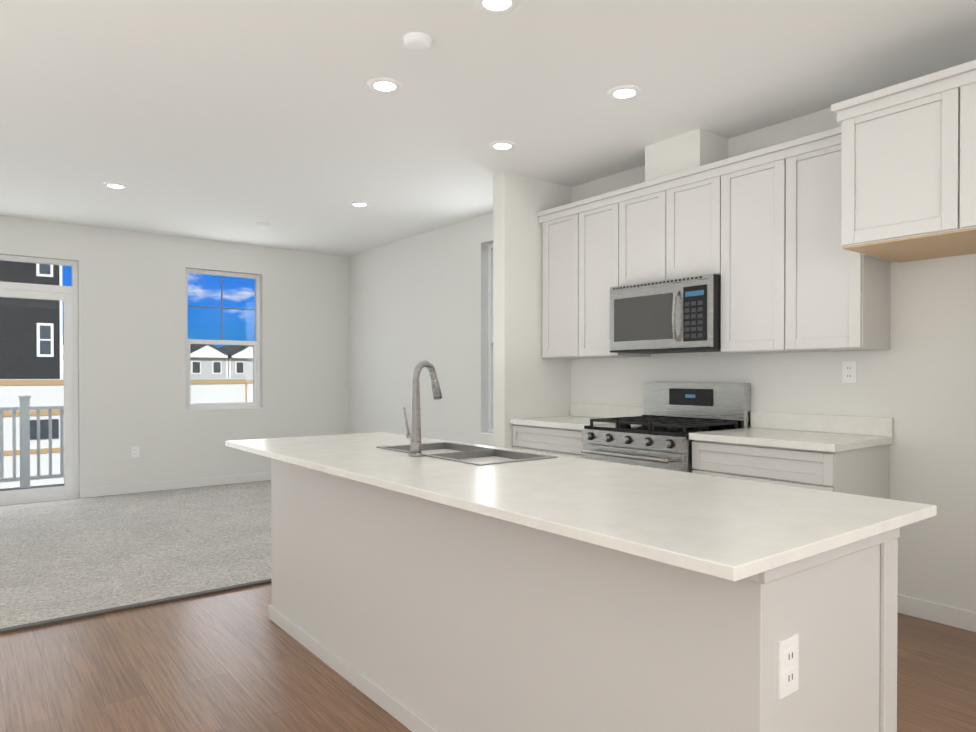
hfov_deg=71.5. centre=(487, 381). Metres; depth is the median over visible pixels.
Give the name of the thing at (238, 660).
floor
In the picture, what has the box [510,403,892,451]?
countertop
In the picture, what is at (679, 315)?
microwave
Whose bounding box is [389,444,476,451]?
sink
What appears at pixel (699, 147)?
vent duct cover
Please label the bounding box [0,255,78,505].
door frame
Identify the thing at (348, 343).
wall
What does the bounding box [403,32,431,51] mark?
smoke detector
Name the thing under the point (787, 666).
outlet
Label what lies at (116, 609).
transition strip
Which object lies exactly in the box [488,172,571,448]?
wall
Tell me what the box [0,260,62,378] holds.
building
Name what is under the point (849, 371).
outlet
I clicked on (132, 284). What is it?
wall
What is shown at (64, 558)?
floor carpet
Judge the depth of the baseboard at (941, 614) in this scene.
3.38 m
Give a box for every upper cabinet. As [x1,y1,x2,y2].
[537,204,583,358]
[569,188,649,357]
[625,180,652,284]
[653,160,720,280]
[721,147,768,353]
[769,126,889,352]
[831,60,975,262]
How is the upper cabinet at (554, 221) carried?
attached to the wall at (348, 343)
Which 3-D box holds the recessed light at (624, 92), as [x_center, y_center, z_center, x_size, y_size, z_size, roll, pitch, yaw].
[0.725,-1.529,3.599,0.180,0.010,0.180,0,1,-38]
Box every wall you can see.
[0,216,347,497]
[348,107,975,611]
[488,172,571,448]
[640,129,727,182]
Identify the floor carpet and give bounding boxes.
[0,480,271,628]
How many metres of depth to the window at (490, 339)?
6.41 m
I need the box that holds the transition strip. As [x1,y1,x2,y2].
[0,578,271,634]
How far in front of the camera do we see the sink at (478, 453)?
2.83 m
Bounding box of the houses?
[63,341,252,378]
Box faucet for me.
[403,360,441,456]
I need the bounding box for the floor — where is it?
[0,583,975,731]
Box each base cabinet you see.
[512,424,585,457]
[692,440,889,498]
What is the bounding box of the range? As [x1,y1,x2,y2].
[581,382,750,472]
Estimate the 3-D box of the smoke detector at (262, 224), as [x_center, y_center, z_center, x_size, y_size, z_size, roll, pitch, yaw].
[-2.226,-1.542,6.702,0.132,0.034,0.132,0,1,-38]
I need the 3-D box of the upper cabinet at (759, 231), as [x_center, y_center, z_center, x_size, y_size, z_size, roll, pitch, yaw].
[1.616,-0.725,3.920,0.340,1.114,0.518,0,1,-38]
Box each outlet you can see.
[131,446,138,457]
[777,633,798,699]
[842,361,856,382]
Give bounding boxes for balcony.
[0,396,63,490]
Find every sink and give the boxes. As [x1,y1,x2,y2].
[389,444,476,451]
[433,448,532,459]
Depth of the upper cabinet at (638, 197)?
4.45 m
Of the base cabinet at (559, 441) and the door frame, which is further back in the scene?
the door frame
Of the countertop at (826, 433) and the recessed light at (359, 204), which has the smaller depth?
the countertop at (826, 433)
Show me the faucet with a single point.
(414, 435)
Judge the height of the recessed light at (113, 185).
0.010 m
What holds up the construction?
on the ground
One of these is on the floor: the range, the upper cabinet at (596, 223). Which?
the range
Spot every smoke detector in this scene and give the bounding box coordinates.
[256,222,269,227]
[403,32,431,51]
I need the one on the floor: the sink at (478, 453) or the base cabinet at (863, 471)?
the base cabinet at (863, 471)
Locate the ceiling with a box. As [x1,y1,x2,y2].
[0,0,975,255]
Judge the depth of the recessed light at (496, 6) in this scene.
2.74 m
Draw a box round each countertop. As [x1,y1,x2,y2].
[225,432,936,583]
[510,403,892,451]
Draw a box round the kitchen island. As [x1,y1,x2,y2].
[264,456,899,731]
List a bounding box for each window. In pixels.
[186,269,262,410]
[481,243,492,434]
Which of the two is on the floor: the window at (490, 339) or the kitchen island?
the kitchen island
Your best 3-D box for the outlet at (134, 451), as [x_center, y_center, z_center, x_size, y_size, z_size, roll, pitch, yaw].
[-3.683,0.738,7.077,0.074,0.116,0.008,0,1,-38]
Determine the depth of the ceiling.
3.63 m
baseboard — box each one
[80,472,270,497]
[897,594,975,631]
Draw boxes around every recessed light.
[103,182,127,188]
[349,201,369,206]
[367,77,401,92]
[475,0,518,13]
[489,141,515,150]
[607,85,641,99]
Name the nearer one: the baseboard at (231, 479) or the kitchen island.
the kitchen island
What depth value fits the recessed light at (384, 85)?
3.50 m
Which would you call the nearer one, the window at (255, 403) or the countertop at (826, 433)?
the countertop at (826, 433)
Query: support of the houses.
on the ground
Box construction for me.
[0,378,252,488]
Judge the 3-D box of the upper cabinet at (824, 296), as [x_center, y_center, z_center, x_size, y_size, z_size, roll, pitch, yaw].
[1.839,-0.722,3.632,0.340,1.114,0.456,0,1,-38]
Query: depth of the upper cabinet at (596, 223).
4.77 m
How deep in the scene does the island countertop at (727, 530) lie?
1.71 m
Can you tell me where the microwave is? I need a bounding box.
[610,274,720,353]
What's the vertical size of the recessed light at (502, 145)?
0.010 m

